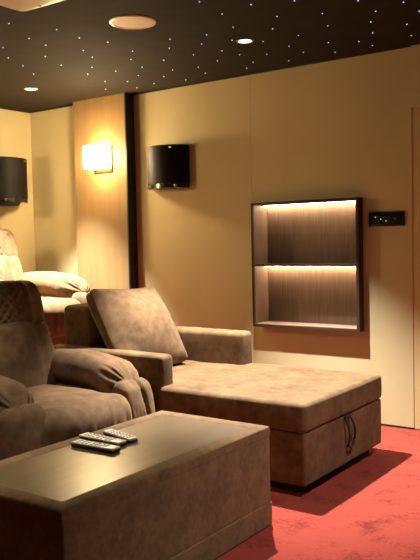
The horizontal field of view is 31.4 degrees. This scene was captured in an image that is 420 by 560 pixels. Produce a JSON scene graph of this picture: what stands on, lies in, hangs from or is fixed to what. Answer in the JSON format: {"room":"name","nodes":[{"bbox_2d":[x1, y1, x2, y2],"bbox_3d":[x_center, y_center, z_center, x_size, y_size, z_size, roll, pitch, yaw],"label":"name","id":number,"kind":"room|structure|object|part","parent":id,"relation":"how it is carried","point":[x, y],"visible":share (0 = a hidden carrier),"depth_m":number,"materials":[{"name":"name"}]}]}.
{"room":"home theater","nodes":[
{"label":"home theater","id":0,"kind":"room"},
{"bbox_2d":[0,109,35,272],"bbox_3d":[-3.438,-0.125,4.266,0.200,2.393,6.126,1,4,36],"label":"wall","id":1,"kind":"structure","parent":0,"point":[15,126],"depth_m":6.55,"materials":[{"name":"paint"}]},
{"bbox_2d":[0,156,28,205],"bbox_3d":[-1.712,-0.820,6.274,0.245,0.403,0.432,1,4,36],"label":"wall speaker","id":2,"kind":"object","parent":1,"relation":"attached to","point":[13,170],"visible":1,"depth_m":6.19,"materials":[{"name":"black plastic"}]},
{"bbox_2d":[0,107,29,112],"bbox_3d":[-3.323,-1.319,4.218,0.012,0.008,5.914,1,4,36],"label":"trim","id":3,"kind":"structure","parent":1,"relation":"attached to","point":[0,107],"depth_m":6.48,"materials":[{"name":"black"}]},
{"bbox_2d":[0,0,419,111],"bbox_3d":[-0.542,-1.343,2.287,7.181,0.120,6.426,1,4,36],"label":"ceiling","id":4,"kind":"structure","parent":0,"point":[197,34],"depth_m":4.38,"materials":[{"name":"paint"}]},
{"bbox_2d":[24,88,37,90],"bbox_3d":[-1.350,-1.439,5.629,0.104,0.004,0.104,1,4,36],"label":"recessed light","id":5,"kind":"object","parent":4,"relation":"in","point":[28,89],"visible":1,"depth_m":5.64,"materials":[{"name":"beige"}]},
{"bbox_2d":[0,0,63,10],"bbox_3d":[-0.667,-1.183,2.748,0.691,0.242,0.460,1,4,36],"label":"projector","id":6,"kind":"object","parent":4,"relation":"hanging from","point":[19,5],"visible":1,"depth_m":2.91,"materials":[{"name":"beige plastic"}]},
{"bbox_2d":[109,15,155,29],"bbox_3d":[-0.412,-1.371,3.976,0.250,0.007,0.250,1,4,36],"label":"ceiling speaker","id":7,"kind":"object","parent":4,"relation":"attached to","point":[132,22],"visible":1,"depth_m":3.96,"materials":[{"name":"beige plastic"}]},
{"bbox_2d":[112,17,152,28],"bbox_3d":[-0.412,-1.371,3.976,0.220,0.006,0.220,1,4,36],"label":"grille","id":8,"kind":"object","parent":7,"relation":"attached to","point":[118,22],"depth_m":3.97,"materials":[{"name":"beige metal"}]},
{"bbox_2d":[236,39,253,43],"bbox_3d":[0.207,-1.408,4.404,0.104,0.004,0.104,1,4,36],"label":"recessed light","id":9,"kind":"object","parent":4,"relation":"in","point":[241,41],"visible":1,"depth_m":4.41,"materials":[{"name":"beige"}]},
{"bbox_2d":[30,44,419,427],"bbox_3d":[1.270,-0.258,4.836,7.181,2.393,0.300,1,4,36],"label":"wall","id":10,"kind":"structure","parent":0,"point":[341,128],"depth_m":5.25,"materials":[{"name":"fabric"}]},
{"bbox_2d":[73,93,138,290],"bbox_3d":[-0.847,-0.278,6.110,0.583,2.392,0.100,1,4,36],"label":"pilaster","id":11,"kind":"object","parent":10,"relation":"attached to","point":[106,211],"visible":0.64,"depth_m":6.01,"materials":[{"name":"brown wood"}]},
{"bbox_2d":[83,144,112,173],"bbox_3d":[-0.897,-0.966,5.956,0.196,0.215,0.135,1,4,36],"label":"wall sconce","id":12,"kind":"object","parent":11,"relation":"attached to","point":[98,158],"visible":1,"depth_m":5.91,"materials":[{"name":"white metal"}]},
{"bbox_3d":[-0.861,-0.970,6.006,0.196,0.215,0.012,1,4,36],"label":"plate","id":13,"kind":"part","parent":12,"relation":"part of","materials":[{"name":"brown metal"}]},
{"bbox_2d":[147,144,189,189],"bbox_3d":[-0.348,-0.856,5.672,0.376,0.320,0.165,1,4,36],"label":"wall speaker","id":14,"kind":"object","parent":10,"relation":"attached to","point":[168,167],"visible":1,"depth_m":5.58,"materials":[{"name":"black plastic"}]},
{"bbox_2d":[30,45,410,112],"bbox_3d":[-0.183,-1.461,5.607,3.490,0.008,0.012,1,4,36],"label":"trim","id":15,"kind":"structure","parent":10,"relation":"attached to","point":[409,45],"depth_m":5.21,"materials":[{"name":"black"}]},
{"bbox_2d":[251,197,363,331],"bbox_3d":[0.683,-0.107,5.117,0.814,0.870,0.197,1,4,36],"label":"display niche","id":16,"kind":"object","parent":10,"relation":"attached to","point":[307,255],"visible":0.8,"depth_m":5.20,"materials":[{"name":"brown wood"}]},
{"bbox_3d":[0.360,-0.112,5.348,0.018,0.870,0.197,1,4,36],"label":"panel","id":17,"kind":"part","parent":16,"relation":"part of","materials":[{"name":"brown wood"}]},
{"bbox_3d":[0.674,-0.532,5.094,0.778,0.018,0.197,1,4,36],"label":"panel","id":18,"kind":"part","parent":16,"relation":"part of","materials":[{"name":"brown wood"}]},
{"bbox_2d":[254,263,355,266],"bbox_3d":[0.681,-0.104,5.113,0.778,0.014,0.181,1,4,36],"label":"shelf","id":19,"kind":"object","parent":16,"relation":"attached to","point":[255,264],"depth_m":5.12,"materials":[{"name":"brown wood"}]},
{"bbox_3d":[0.692,0.318,5.139,0.778,0.018,0.197,1,4,36],"label":"panel","id":20,"kind":"part","parent":16,"relation":"part of","materials":[{"name":"brown wood"}]},
{"bbox_3d":[1.006,-0.102,4.885,0.018,0.870,0.197,1,4,36],"label":"panel","id":21,"kind":"part","parent":16,"relation":"part of","materials":[{"name":"black wood"}]},
{"bbox_2d":[369,211,404,226],"bbox_3d":[1.119,-0.387,4.738,0.240,0.092,0.021,1,4,36],"label":"control panel","id":22,"kind":"object","parent":10,"relation":"attached to","point":[394,218],"visible":1,"depth_m":4.73,"materials":[{"name":"black plastic"}]},
{"bbox_2d":[381,423,413,429],"bbox_3d":[0.404,0.926,5.351,2.179,0.012,0.006,1,4,36],"label":"trim","id":23,"kind":"structure","parent":10,"relation":"attached to","point":[389,425],"depth_m":4.78,"materials":[{"name":"black"}]},
{"bbox_2d":[412,106,419,428],"bbox_3d":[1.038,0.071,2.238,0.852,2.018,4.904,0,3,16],"label":"door","id":24,"kind":"structure","parent":10,"relation":"in","point":[415,110],"depth_m":4.65,"materials":[{"name":"paint"}]},
{"bbox_2d":[215,426,419,559],"bbox_3d":[-0.487,1.166,2.419,7.181,0.120,6.426,1,4,36],"label":"floor","id":25,"kind":"structure","parent":0,"point":[369,509],"depth_m":3.30,"materials":[{"name":"red carpet"}]},
{"bbox_2d":[0,280,154,459],"bbox_3d":[-0.881,0.526,3.773,1.004,1.032,1.005,1,4,36],"label":"recliner","id":26,"kind":"object","parent":25,"relation":"on","point":[49,395],"visible":0.67,"depth_m":3.82,"materials":[{"name":"brown fabric"}]},
{"bbox_2d":[0,375,34,412],"bbox_3d":[-1.128,0.538,3.510,0.732,0.228,0.269,1,4,36],"label":"armrest","id":27,"kind":"object","parent":26,"relation":"on","point":[14,396],"depth_m":3.32,"materials":[{"name":"brown fabric"}]},
{"bbox_3d":[-0.811,0.789,3.297,0.184,0.475,0.240,1,4,36],"label":"arm","id":28,"kind":"part","parent":26,"relation":"part of","materials":[{"name":"brown fabric"}]},
{"bbox_3d":[-1.092,0.440,3.889,0.270,0.428,0.722,1,4,36],"label":"backrest","id":29,"kind":"part","parent":26,"relation":"part of","materials":[{"name":"brown fabric"}]},
{"bbox_3d":[-0.807,0.707,3.705,0.799,0.309,0.555,1,4,36],"label":"seat","id":30,"kind":"part","parent":26,"relation":"part of","materials":[{"name":"brown fabric"}]},
{"bbox_3d":[-0.731,0.762,4.131,0.836,0.479,0.253,1,4,36],"label":"arm","id":31,"kind":"part","parent":26,"relation":"part of","materials":[{"name":"brown fabric"}]},
{"bbox_2d":[51,348,138,392],"bbox_3d":[-0.705,0.498,4.097,0.732,0.228,0.269,1,4,36],"label":"armrest","id":32,"kind":"object","parent":26,"relation":"on","point":[88,369],"depth_m":3.93,"materials":[{"name":"brown fabric"}]},
{"bbox_3d":[-0.388,0.750,3.885,0.187,0.473,0.241,1,4,36],"label":"arm","id":33,"kind":"part","parent":26,"relation":"part of","materials":[{"name":"brown fabric"}]},
{"bbox_2d":[0,410,271,559],"bbox_3d":[-0.330,0.862,2.877,0.604,0.432,1.201,1,4,36],"label":"coffee table","id":34,"kind":"object","parent":25,"relation":"on","point":[190,487],"visible":0.96,"depth_m":2.67,"materials":[{"name":"brown fabric"}]},
{"bbox_2d":[71,439,119,453],"bbox_3d":[-0.444,0.643,2.891,0.215,0.022,0.050,1,4,34],"label":"remote control","id":35,"kind":"object","parent":34,"relation":"on","point":[80,443],"visible":1,"depth_m":2.87,"materials":[{"name":"black"}]},
{"bbox_2d":[79,432,126,446],"bbox_3d":[-0.430,0.638,2.986,0.225,0.022,0.050,1,4,38],"label":"remote control","id":36,"kind":"object","parent":34,"relation":"on","point":[88,436],"visible":0.95,"depth_m":2.97,"materials":[{"name":"black"}]},
{"bbox_2d":[103,429,137,442],"bbox_3d":[-0.366,0.634,3.038,0.047,0.022,0.190,-4,4,-40],"label":"remote control","id":37,"kind":"object","parent":34,"relation":"on","point":[113,433],"visible":0.98,"depth_m":3.02,"materials":[{"name":"black"}]},
{"bbox_3d":[-0.334,0.670,2.867,0.458,0.032,1.055,1,4,36],"label":"panel","id":38,"kind":"part","parent":34,"relation":"part of","materials":[{"name":"brown wood"}]},
{"bbox_2d":[53,303,381,492],"bbox_3d":[0.007,0.565,4.358,1.796,0.855,0.940,1,4,36],"label":"chaise longue","id":39,"kind":"object","parent":25,"relation":"on","point":[321,422],"visible":0.51,"depth_m":3.95,"materials":[{"name":"brown fabric"}]},
{"bbox_3d":[-0.597,0.350,4.760,0.263,0.442,0.692,1,4,36],"label":"backrest","id":40,"kind":"part","parent":39,"relation":"part of","materials":[{"name":"brown fabric"}]},
{"bbox_3d":[-0.588,0.679,4.296,0.904,0.570,0.123,1,4,36],"label":"arm","id":41,"kind":"part","parent":39,"relation":"part of","materials":[{"name":"brown fabric"}]},
{"bbox_2d":[86,287,186,364],"bbox_3d":[-0.441,0.293,4.573,0.378,0.505,0.609,1,4,38],"label":"cushion","id":42,"kind":"object","parent":39,"relation":"on","point":[138,319],"visible":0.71,"depth_m":4.41,"materials":[{"name":"brown fabric"}]},
{"bbox_3d":[-0.126,0.616,4.937,0.903,0.609,0.150,1,4,36],"label":"arm","id":43,"kind":"part","parent":39,"relation":"part of","materials":[{"name":"brown fabric"}]},
{"bbox_3d":[0.087,0.618,4.304,1.554,0.156,0.937,1,4,36],"label":"seat mattress","id":44,"kind":"part","parent":39,"relation":"part of","materials":[{"name":"brown fabric"}]},
{"bbox_3d":[-2.840,0.907,4.031,1.071,0.330,5.926,1,4,36],"label":"floor","id":45,"kind":"structure","parent":25,"relation":"on","visible":0},
{"bbox_2d":[0,229,89,344],"bbox_3d":[-1.512,0.103,5.807,1.137,1.032,1.004,1,4,36],"label":"recliner","id":46,"kind":"object","parent":45,"relation":"on","point":[58,290],"visible":0.39,"depth_m":5.92,"materials":[{"name":"brown fabric"}]},
{"bbox_3d":[-1.777,0.015,5.962,0.270,0.428,0.722,1,4,36],"label":"backrest","id":47,"kind":"part","parent":46,"relation":"part of","materials":[{"name":"brown fabric"}]},
{"bbox_2d":[21,271,89,297],"bbox_3d":[-1.338,0.043,6.130,0.862,0.230,0.269,1,4,36],"label":"armrest","id":48,"kind":"object","parent":46,"relation":"on","point":[49,283],"depth_m":5.93,"materials":[{"name":"brown fabric"}]},
{"bbox_3d":[-1.363,0.339,6.167,0.965,0.479,0.253,1,4,36],"label":"arm","id":49,"kind":"part","parent":46,"relation":"part of","materials":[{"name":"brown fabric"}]},
{"bbox_3d":[-1.437,0.284,5.740,0.933,0.310,0.580,1,4,36],"label":"seat","id":50,"kind":"part","parent":46,"relation":"part of","materials":[{"name":"brown fabric"}]},
{"bbox_3d":[-0.968,0.328,5.882,0.187,0.473,0.241,1,4,36],"label":"arm","id":51,"kind":"part","parent":46,"relation":"part of","materials":[{"name":"brown fabric"}]}
]}

